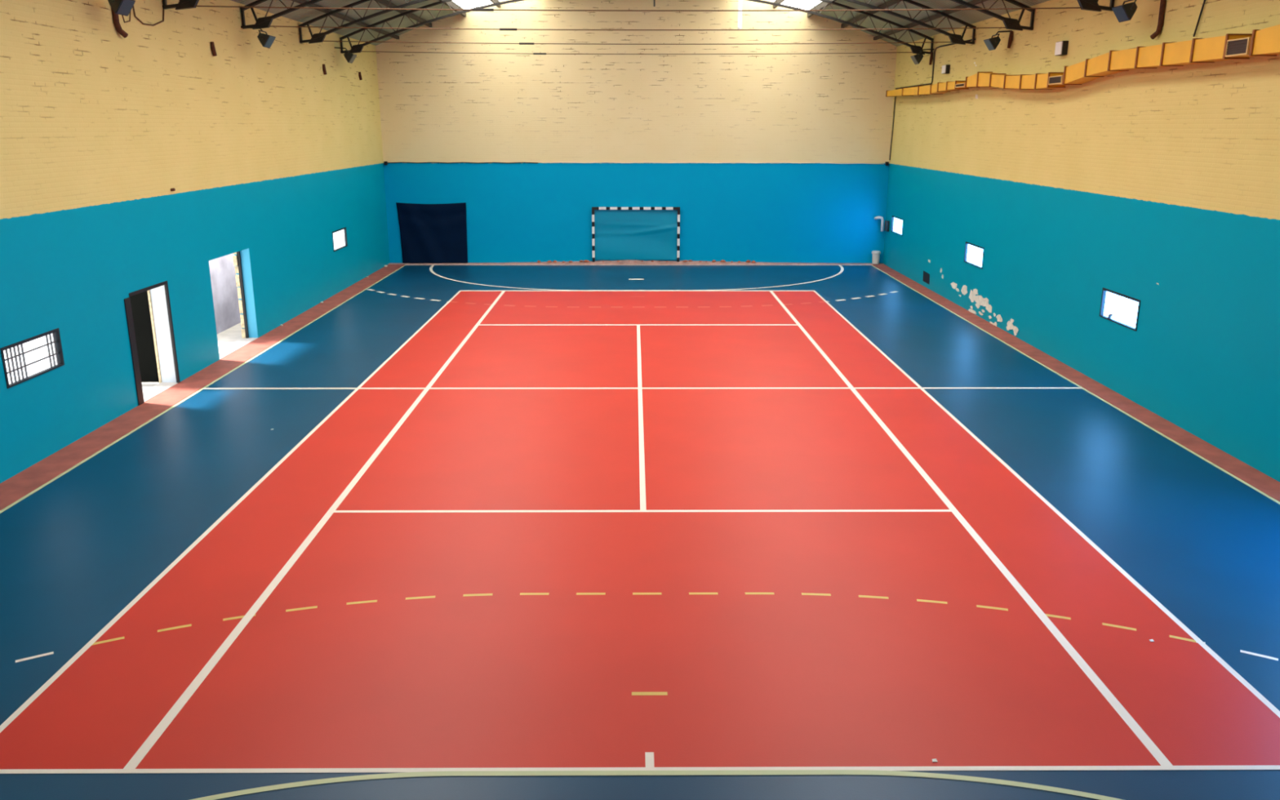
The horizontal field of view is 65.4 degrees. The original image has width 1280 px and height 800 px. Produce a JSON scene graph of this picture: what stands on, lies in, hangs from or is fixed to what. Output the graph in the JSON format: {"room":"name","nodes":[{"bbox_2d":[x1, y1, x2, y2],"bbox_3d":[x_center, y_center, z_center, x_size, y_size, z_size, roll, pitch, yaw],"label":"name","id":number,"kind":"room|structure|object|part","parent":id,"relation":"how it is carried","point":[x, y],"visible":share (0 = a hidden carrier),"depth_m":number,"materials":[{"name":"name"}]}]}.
{"room":"sports hall","nodes":[
{"label":"sports hall","id":0,"kind":"room"},
{"bbox_2d":[0,0,390,483],"bbox_3d":[-9.268,-3.567,17.093,0.360,7.620,39.470,0,15,0],"label":"wall","id":1,"kind":"structure","parent":0,"point":[265,154],"depth_m":18.93,"materials":[{"name":"paint"}]},
{"bbox_2d":[0,328,64,388],"bbox_3d":[-9.100,-0.644,14.925,0.082,0.590,1.480,0,15,0],"label":"window","id":2,"kind":"structure","parent":1,"relation":"in","point":[24,360],"depth_m":14.96,"materials":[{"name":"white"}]},
{"bbox_2d":[111,7,128,38],"bbox_3d":[-9.030,-6.777,17.247,0.111,0.971,0.249,6,16,19],"label":"drain pipe","id":3,"kind":"object","parent":1,"relation":"attached to","point":[115,16],"visible":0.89,"depth_m":17.24,"materials":[{"name":"brown metal"}]},
{"bbox_2d":[107,0,135,16],"bbox_3d":[-8.774,-6.628,16.541,0.626,0.458,0.464,0,15,0],"label":"floodlight","id":4,"kind":"object","parent":1,"relation":"attached to","point":[123,7],"visible":1,"depth_m":16.46,"materials":[{"name":"grey metal"}]},
{"bbox_3d":[-8.540,-6.524,16.571,0.156,0.221,0.380,0,15,0],"label":"glass","id":5,"kind":"part","parent":4,"relation":"part of","materials":[{"name":"grey"}]},
{"bbox_2d":[121,9,131,22],"bbox_3d":[-9.083,-6.939,17.604,0.024,0.551,0.380,0,15,0],"label":"loose wire","id":6,"kind":"object","parent":1,"relation":"attached to","point":[129,20],"visible":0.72,"depth_m":17.70,"materials":[{"name":"brown"}]},
{"bbox_2d":[132,5,164,26],"bbox_3d":[-9.083,-7.250,18.380,0.028,0.667,1.403,0,15,0],"label":"loose wire","id":7,"kind":"object","parent":1,"relation":"attached to","point":[139,20],"visible":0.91,"depth_m":18.43,"materials":[{"name":"brown"}]},
{"bbox_2d":[124,280,179,405],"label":"door","id":8,"kind":"structure","parent":1,"relation":"in","point":[138,306],"depth_m":19.31,"materials":[{"name":"metal"}]},
{"bbox_2d":[0,264,404,511],"bbox_3d":[-8.782,0.101,18.103,0.620,0.012,38.750,0,15,0],"label":"trim","id":9,"kind":"structure","parent":1,"relation":"attached to","point":[11,490],"depth_m":18.00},
{"bbox_2d":[210,41,217,56],"bbox_3d":[-9.072,-7.466,21.221,0.093,0.294,0.118,0,15,0],"label":"peg","id":10,"kind":"object","parent":1,"relation":"attached to","point":[212,45],"visible":1,"depth_m":21.19,"materials":[{"name":"brown metal"}]},
{"bbox_2d":[218,251,257,359],"bbox_3d":[-9.302,-2.195,22.467,0.360,2.130,2.290,0,15,0],"label":"door","id":11,"kind":"structure","parent":1,"relation":"in","point":[245,340],"depth_m":23.43,"materials":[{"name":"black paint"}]},
{"bbox_2d":[240,26,275,48],"bbox_3d":[-8.777,-8.329,22.887,0.706,0.458,0.464,0,15,0],"label":"floodlight","id":12,"kind":"object","parent":1,"relation":"attached to","point":[266,40],"visible":1,"depth_m":22.79,"materials":[{"name":"grey metal"}]},
{"bbox_3d":[-8.850,-8.411,22.864,0.560,0.288,0.464,0,15,0],"label":"mounting arm","id":13,"kind":"part","parent":12,"relation":"part of","materials":[{"name":"metal"}]},
{"bbox_3d":[-8.504,-8.224,22.918,0.156,0.221,0.380,0,15,0],"label":"glass","id":14,"kind":"part","parent":12,"relation":"part of","materials":[{"name":"grey"}]},
{"bbox_2d":[322,64,326,75],"bbox_3d":[-9.124,-9.562,28.859,0.093,0.294,0.118,0,15,0],"label":"peg","id":15,"kind":"object","parent":1,"relation":"attached to","point":[323,65],"visible":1,"depth_m":28.83,"materials":[{"name":"brown metal"}]},
{"bbox_2d":[332,226,347,251],"bbox_3d":[-9.206,-4.918,30.499,0.082,0.590,1.480,0,15,0],"label":"window","id":16,"kind":"structure","parent":1,"relation":"in","point":[340,236],"depth_m":30.62,"materials":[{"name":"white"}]},
{"bbox_3d":[-9.240,-4.918,30.498,0.015,0.590,1.480,0,15,0],"label":"pane","id":17,"kind":"part","parent":16,"relation":"part of","materials":[{"name":"white glass"}]},
{"bbox_2d":[334,47,356,63],"bbox_3d":[-8.876,-10.382,30.028,0.606,0.458,0.464,0,15,0],"label":"floodlight","id":18,"kind":"object","parent":1,"relation":"attached to","point":[349,57],"visible":1,"depth_m":29.92,"materials":[{"name":"grey metal"}]},
{"bbox_3d":[-8.949,-10.464,30.005,0.460,0.288,0.464,0,15,0],"label":"mounting arm","id":19,"kind":"part","parent":18,"relation":"part of","materials":[{"name":"metal"}]},
{"bbox_3d":[-8.652,-10.277,30.058,0.156,0.221,0.380,0,15,0],"label":"glass","id":20,"kind":"part","parent":18,"relation":"part of","materials":[{"name":"grey glass"}]},
{"bbox_2d":[358,71,362,79],"bbox_3d":[-9.150,-10.600,32.639,0.093,0.256,0.118,0,15,0],"label":"peg","id":21,"kind":"object","parent":1,"relation":"attached to","point":[359,73],"visible":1,"depth_m":32.61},
{"bbox_2d":[339,0,933,54],"bbox_3d":[-0.081,-11.744,30.388,18.187,2.327,0.125,0,15,0],"label":"roof truss","id":22,"kind":"object","parent":1,"relation":"attached to","point":[357,48],"visible":0.9,"depth_m":30.45,"materials":[{"name":"metal"}]},
{"bbox_3d":[-0.082,-10.672,30.682,17.400,0.092,0.019,0,15,0],"label":"tie rod","id":23,"kind":"part","parent":22,"relation":"part of","materials":[{"name":"brown metal"}]},
{"bbox_2d":[737,0,742,29],"bbox_3d":[3.045,-11.991,30.259,0.120,1.395,0.114,0,15,0],"label":"tube","id":24,"kind":"object","parent":22,"relation":"hanging from","point":[740,13],"visible":1,"depth_m":30.31,"materials":[{"name":"white"}]},
{"bbox_2d":[297,0,976,44],"bbox_3d":[-0.056,-10.712,26.627,18.187,2.327,0.125,0,15,0],"label":"roof truss","id":25,"kind":"object","parent":1,"relation":"attached to","point":[316,37],"visible":0.94,"depth_m":26.78,"materials":[{"name":"metal"}]},
{"bbox_3d":[-0.057,-9.640,26.921,17.400,0.092,0.019,0,15,0],"label":"tie rod","id":26,"kind":"part","parent":25,"relation":"part of","materials":[{"name":"brown metal"}]},
{"bbox_2d":[240,0,1035,31],"bbox_3d":[-0.029,-9.627,22.674,18.187,2.327,0.125,0,15,0],"label":"roof truss","id":27,"kind":"object","parent":1,"relation":"attached to","point":[264,22],"visible":0.97,"depth_m":22.91,"materials":[{"name":"metal"}]},
{"bbox_3d":[-0.030,-8.555,22.968,17.400,0.092,0.019,0,15,0],"label":"tie rod","id":28,"kind":"part","parent":27,"relation":"part of","materials":[{"name":"brown metal"}]},
{"bbox_2d":[162,0,1114,11],"bbox_3d":[-0.002,-8.568,18.816,18.187,2.327,0.125,0,15,0],"label":"roof truss","id":29,"kind":"object","parent":1,"relation":"attached to","point":[1088,5],"visible":0.97,"depth_m":19.10,"materials":[{"name":"metal"}]},
{"bbox_3d":[-0.003,-7.496,19.110,17.400,0.092,0.019,0,15,0],"label":"tie rod","id":30,"kind":"part","parent":29,"relation":"part of","materials":[{"name":"brown metal"}]},
{"bbox_2d":[375,0,897,262],"bbox_3d":[-0.115,-9.694,35.752,18.920,9.580,0.360,0,15,0],"label":"wall","id":31,"kind":"structure","parent":0,"point":[467,107],"depth_m":35.54,"materials":[{"name":"paint"}]},
{"bbox_2d":[395,202,467,262],"bbox_3d":[-7.572,-6.095,36.417,2.530,2.191,0.096,0,15,0],"label":"cloth","id":32,"kind":"object","parent":31,"relation":"hanging from","point":[429,233],"visible":1,"depth_m":36.43,"materials":[{"name":"fabric"}]},
{"bbox_2d":[387,161,537,163],"bbox_3d":[-6.355,-8.520,35.824,5.401,0.048,0.024,0,15,0],"label":"cable","id":33,"kind":"object","parent":31,"relation":"attached to","point":[402,162],"visible":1,"depth_m":35.81,"materials":[{"name":"metal"}]},
{"bbox_2d":[388,259,884,265],"bbox_3d":[-0.118,-5.064,36.686,18.200,0.155,0.290,0,15,0],"label":"trim","id":34,"kind":"structure","parent":31,"relation":"attached to","point":[623,261],"depth_m":36.63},
{"bbox_2d":[591,207,679,262],"bbox_3d":[-0.147,-6.033,36.476,3.200,2.015,0.150,0,15,0],"label":"goal","id":35,"kind":"object","parent":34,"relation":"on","point":[620,233],"visible":1,"depth_m":36.49,"materials":[{"name":"black paint"}]},
{"bbox_3d":[-1.702,-5.925,36.465,0.090,1.810,0.090,0,15,0],"label":"post","id":36,"kind":"part","parent":35,"relation":"part of","materials":[{"name":"white metal"}]},
{"bbox_3d":[1.407,-5.927,36.485,0.090,1.810,0.090,0,15,0],"label":"post","id":37,"kind":"part","parent":35,"relation":"part of","materials":[{"name":"white metal"}]},
{"bbox_2d":[871,250,880,264],"bbox_3d":[8.662,-5.236,36.621,0.330,0.480,0.330,0,15,0],"label":"bin","id":38,"kind":"object","parent":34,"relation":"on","point":[876,254],"visible":1,"depth_m":36.52,"materials":[{"name":"beige plastic"}]},
{"bbox_3d":[8.662,-5.414,36.572,0.330,0.110,0.330,0,15,0],"label":"lid","id":39,"kind":"part","parent":38,"relation":"part of","materials":[{"name":"beige plastic"}]},
{"bbox_2d":[542,162,883,164],"bbox_3d":[2.635,-8.517,35.886,12.301,0.070,0.021,0,15,0],"label":"cable","id":40,"kind":"object","parent":31,"relation":"attached to","point":[542,162],"visible":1,"depth_m":35.88,"materials":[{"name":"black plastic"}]},
{"bbox_2d":[874,216,884,231],"bbox_3d":[8.710,-6.439,36.378,0.306,0.549,0.328,0,15,0],"label":"pipe","id":41,"kind":"object","parent":31,"relation":"attached to","point":[876,217],"visible":1,"depth_m":36.24,"materials":[{"name":"white paint"}]},
{"bbox_2d":[0,264,1279,799],"bbox_3d":[0.008,0.098,18.162,18.920,0.005,39.470,0,15,0],"label":"floor","id":42,"kind":"structure","parent":0,"point":[496,531],"depth_m":11.41,"materials":[{"name":"red"}]},
{"bbox_2d":[231,0,1049,46],"bbox_3d":[0.017,-8.103,15.963,19.200,2.234,39.850,0,15,0],"label":"ceiling","id":43,"kind":"structure","parent":0,"point":[302,15],"depth_m":29.13,"materials":[{"name":"grey metal"}]},
{"bbox_2d":[290,0,399,39],"bbox_3d":[-8.283,-7.473,16.032,0.090,0.101,38.720,0,15,0],"label":"purlin","id":44,"kind":"object","parent":43,"relation":"attached to","point":[300,2],"visible":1,"depth_m":28.21,"materials":[{"name":"black metal"}]},
{"bbox_2d":[373,0,431,26],"bbox_3d":[-7.133,-7.872,15.931,0.090,0.130,38.720,0,15,0],"label":"purlin","id":45,"kind":"object","parent":43,"relation":"attached to","point":[385,2],"visible":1,"depth_m":30.55,"materials":[{"name":"black metal"}]},
{"bbox_2d":[439,0,466,16],"bbox_3d":[-5.932,-8.226,15.842,0.090,0.155,38.720,0,15,0],"label":"purlin","id":46,"kind":"object","parent":43,"relation":"attached to","point":[453,6],"visible":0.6,"depth_m":32.08,"materials":[{"name":"grey metal"}]},
{"bbox_2d":[452,0,505,8],"bbox_3d":[-4.697,-13.241,32.564,2.600,0.602,5.050,0,15,0],"label":"window","id":47,"kind":"structure","parent":43,"relation":"attached to","point":[465,4],"depth_m":33.46,"materials":[{"name":"white glass"}]},
{"bbox_2d":[489,0,500,7],"bbox_3d":[-4.732,-8.515,15.771,0.090,0.177,38.720,0,15,0],"label":"purlin","id":48,"kind":"object","parent":43,"relation":"attached to","point":[495,1],"visible":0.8,"depth_m":33.38,"materials":[{"name":"brown metal"}]},
{"bbox_2d":[773,0,784,8],"bbox_3d":[4.768,-8.522,15.833,0.090,0.177,38.720,0,15,0],"label":"purlin","id":49,"kind":"object","parent":43,"relation":"attached to","point":[778,1],"visible":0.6,"depth_m":33.48,"materials":[{"name":"brown metal"}]},
{"bbox_2d":[766,0,822,9],"bbox_3d":[4.503,-13.247,32.625,2.600,0.602,5.050,0,15,0],"label":"window","id":50,"kind":"structure","parent":43,"relation":"attached to","point":[808,5],"depth_m":33.46,"materials":[{"name":"white glass"}]},
{"bbox_2d":[807,0,836,17],"bbox_3d":[5.967,-8.234,15.921,0.090,0.155,38.720,0,15,0],"label":"purlin","id":51,"kind":"object","parent":43,"relation":"attached to","point":[821,6],"visible":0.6,"depth_m":32.20,"materials":[{"name":"brown metal"}]},
{"bbox_2d":[840,0,902,27],"bbox_3d":[7.167,-7.882,16.025,0.090,0.130,38.720,0,15,0],"label":"purlin","id":52,"kind":"object","parent":43,"relation":"attached to","point":[890,2],"visible":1,"depth_m":30.24,"materials":[{"name":"brown metal"}]},
{"bbox_2d":[873,0,988,39],"bbox_3d":[8.316,-7.484,16.142,0.090,0.101,38.720,0,15,0],"label":"purlin","id":53,"kind":"object","parent":43,"relation":"attached to","point":[973,2],"visible":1,"depth_m":27.98,"materials":[{"name":"brown metal"}]},
{"bbox_2d":[882,0,1279,482],"bbox_3d":[9.283,-3.580,17.215,0.378,7.620,39.470,0,15,0],"label":"wall","id":54,"kind":"structure","parent":0,"point":[1159,188],"depth_m":19.02,"materials":[{"name":"paint"}]},
{"bbox_2d":[884,220,889,231],"bbox_3d":[8.935,-6.298,36.092,0.099,0.370,0.300,0,15,0],"label":"switch box","id":55,"kind":"object","parent":54,"relation":"attached to","point":[886,222],"visible":1,"depth_m":35.99,"materials":[{"name":"grey plastic"}]},
{"bbox_2d":[888,88,896,159],"bbox_3d":[8.965,-9.765,35.369,0.040,2.463,0.274,0,15,0],"label":"cable","id":56,"kind":"object","parent":54,"relation":"attached to","point":[895,88],"visible":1,"depth_m":35.36,"materials":[{"name":"black plastic"}]},
{"bbox_2d":[891,215,903,235],"bbox_3d":[9.022,-6.098,34.872,0.082,0.570,1.500,0,15,0],"label":"window","id":57,"kind":"structure","parent":54,"relation":"in","point":[896,222],"depth_m":35.04,"materials":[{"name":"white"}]},
{"bbox_3d":[9.056,-6.098,34.873,0.015,0.570,1.500,0,15,0],"label":"pane","id":58,"kind":"part","parent":57,"relation":"part of","materials":[{"name":"white glass"}]},
{"bbox_2d":[911,48,934,64],"bbox_3d":[8.686,-10.546,30.621,0.666,0.458,0.464,0,15,0],"label":"floodlight","id":59,"kind":"object","parent":54,"relation":"attached to","point":[917,59],"visible":1,"depth_m":30.51,"materials":[{"name":"grey metal"}]},
{"bbox_3d":[8.433,-10.441,30.648,0.156,0.221,0.380,0,15,0],"label":"glass","id":60,"kind":"part","parent":59,"relation":"part of","materials":[{"name":"grey glass"}]},
{"bbox_3d":[8.759,-10.628,30.599,0.520,0.288,0.464,0,15,0],"label":"mounting arm","id":61,"kind":"part","parent":59,"relation":"part of","materials":[{"name":"metal"}]},
{"bbox_2d":[928,52,933,65],"bbox_3d":[8.967,-10.508,30.711,0.093,0.370,0.114,0,15,0],"label":"peg","id":62,"kind":"object","parent":54,"relation":"attached to","point":[931,53],"visible":1,"depth_m":30.68,"materials":[{"name":"brown metal"}]},
{"bbox_2d":[896,38,975,88],"bbox_3d":[8.997,-10.319,30.851,0.038,1.084,8.020,0,15,0],"label":"conduit","id":63,"kind":"object","parent":54,"relation":"attached to","point":[974,38],"visible":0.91,"depth_m":30.61,"materials":[{"name":"black metal"}]},
{"bbox_2d":[941,64,950,74],"bbox_3d":[8.958,-9.687,29.226,0.139,0.240,0.350,0,15,0],"label":"wall speaker","id":64,"kind":"object","parent":54,"relation":"attached to","point":[945,68],"visible":1,"depth_m":29.08,"materials":[{"name":"black paint"}]},
{"bbox_3d":[8.898,-9.687,29.225,0.020,0.220,0.330,0,15,0],"label":"panel","id":65,"kind":"part","parent":64,"relation":"part of","materials":[{"name":"white paint"}]},
{"bbox_2d":[964,241,984,269],"bbox_3d":[9.076,-3.928,27.022,0.082,0.560,1.510,0,15,0],"label":"window","id":66,"kind":"structure","parent":54,"relation":"in","point":[974,254],"depth_m":27.16,"materials":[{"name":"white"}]},
{"bbox_3d":[9.109,-3.928,27.022,0.015,0.560,1.510,0,15,0],"label":"pane","id":67,"kind":"part","parent":66,"relation":"part of","materials":[{"name":"white glass"}]},
{"bbox_2d":[983,30,1012,50],"bbox_3d":[8.759,-8.787,24.364,0.606,0.458,0.464,0,15,0],"label":"floodlight","id":68,"kind":"object","parent":54,"relation":"attached to","point":[992,43],"visible":1,"depth_m":24.26,"materials":[{"name":"grey metal"}]},
{"bbox_3d":[8.535,-8.682,24.391,0.156,0.221,0.380,0,15,0],"label":"glass","id":69,"kind":"part","parent":68,"relation":"part of","materials":[{"name":"grey"}]},
{"bbox_3d":[8.832,-8.869,24.342,0.460,0.288,0.464,0,15,0],"label":"mounting arm","id":70,"kind":"part","parent":68,"relation":"part of","materials":[{"name":"metal"}]},
{"bbox_2d":[1007,31,1013,48],"bbox_3d":[9.011,-8.767,24.273,0.093,0.399,0.114,0,15,0],"label":"peg","id":71,"kind":"object","parent":54,"relation":"attached to","point":[1011,35],"visible":1,"depth_m":24.23,"materials":[{"name":"brown metal"}]},
{"bbox_2d":[1054,40,1068,55],"bbox_3d":[9.011,-7.520,21.333,0.139,0.280,0.340,0,15,0],"label":"wall speaker","id":72,"kind":"object","parent":54,"relation":"attached to","point":[1061,47],"visible":1,"depth_m":21.20,"materials":[{"name":"black paint"}]},
{"bbox_3d":[8.952,-7.520,21.332,0.020,0.260,0.320,0,15,0],"label":"panel","id":73,"kind":"part","parent":72,"relation":"part of","materials":[{"name":"white paint"}]},
{"bbox_2d":[871,264,1279,502],"bbox_3d":[8.873,0.089,18.220,0.470,0.012,38.750,0,15,0],"label":"trim","id":74,"kind":"structure","parent":54,"relation":"attached to","point":[1247,473],"depth_m":18.38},
{"bbox_2d":[885,24,1279,97],"bbox_3d":[8.875,-7.563,23.404,0.383,0.634,23.845,0,15,0],"label":"ventilation duct","id":75,"kind":"object","parent":54,"relation":"attached to","point":[1264,42],"visible":1,"depth_m":17.77,"materials":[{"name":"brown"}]},
{"bbox_2d":[955,83,964,87],"bbox_3d":[8.672,-8.523,27.024,0.021,0.096,0.748,0,15,0],"label":"grille","id":76,"kind":"object","parent":75,"relation":"attached to","point":[957,85],"depth_m":27.01,"materials":[{"name":"grey metal"}]},
{"bbox_2d":[1048,75,1062,84],"bbox_3d":[8.714,-6.709,20.926,0.021,0.166,0.669,0,15,0],"label":"grille","id":77,"kind":"object","parent":75,"relation":"attached to","point":[1052,80],"depth_m":20.96,"materials":[{"name":"grey metal"}]},
{"bbox_2d":[1225,36,1250,57],"bbox_3d":[8.757,-5.170,14.621,0.021,0.236,0.546,0,15,0],"label":"grille","id":78,"kind":"object","parent":75,"relation":"attached to","point":[1239,46],"depth_m":14.63,"materials":[{"name":"grey metal"}]},
{"bbox_2d":[1099,287,1140,331],"bbox_3d":[9.131,-1.735,18.939,0.082,0.570,1.500,0,15,0],"label":"window","id":79,"kind":"structure","parent":54,"relation":"in","point":[1125,309],"depth_m":18.98,"materials":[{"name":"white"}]},
{"bbox_2d":[1111,0,1137,22],"bbox_3d":[8.775,-6.947,17.662,0.666,0.458,0.464,0,15,0],"label":"floodlight","id":80,"kind":"object","parent":54,"relation":"attached to","point":[1124,12],"visible":1,"depth_m":17.56,"materials":[{"name":"grey metal"}]},
{"bbox_3d":[8.521,-6.842,17.689,0.156,0.221,0.380,0,15,0],"label":"glass","id":81,"kind":"part","parent":80,"relation":"part of","materials":[{"name":"grey glass"}]},
{"bbox_3d":[8.848,-7.029,17.640,0.520,0.288,0.464,0,15,0],"label":"mounting arm","id":82,"kind":"part","parent":80,"relation":"part of","materials":[{"name":"metal"}]},
{"bbox_2d":[1150,0,1166,39],"bbox_3d":[9.047,-6.816,17.361,0.099,1.018,0.205,-8,17,-26],"label":"drain pipe","id":83,"kind":"object","parent":54,"relation":"attached to","point":[1162,3],"visible":1,"depth_m":17.34,"materials":[{"name":"brown metal"}]},
{"bbox_2d":[1192,0,1205,36],"bbox_3d":[9.083,-6.459,16.071,0.042,1.126,0.297,0,15,0],"label":"power cable","id":84,"kind":"object","parent":54,"relation":"attached to","point":[1204,1],"visible":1,"depth_m":16.20,"materials":[{"name":"black plastic"}]},
{"label":"outside","id":85,"kind":"structure","parent":0,"visible":0},
{"bbox_2d":[142,322,241,391],"bbox_3d":[-19.733,-0.332,19.698,20.540,0.001,51.000,0,15,0],"label":"ground","id":86,"kind":"structure","parent":85,"point":[230,335],"depth_m":23.91,"materials":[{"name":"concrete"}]},
{"bbox_2d":[208,253,240,333],"bbox_3d":[-10.460,-3.695,27.964,0.200,2.130,9.400,0,15,0],"label":"wall","id":87,"kind":"structure","parent":86,"relation":"on","point":[222,269],"depth_m":24.84,"materials":[{"name":"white paint"}]}
]}

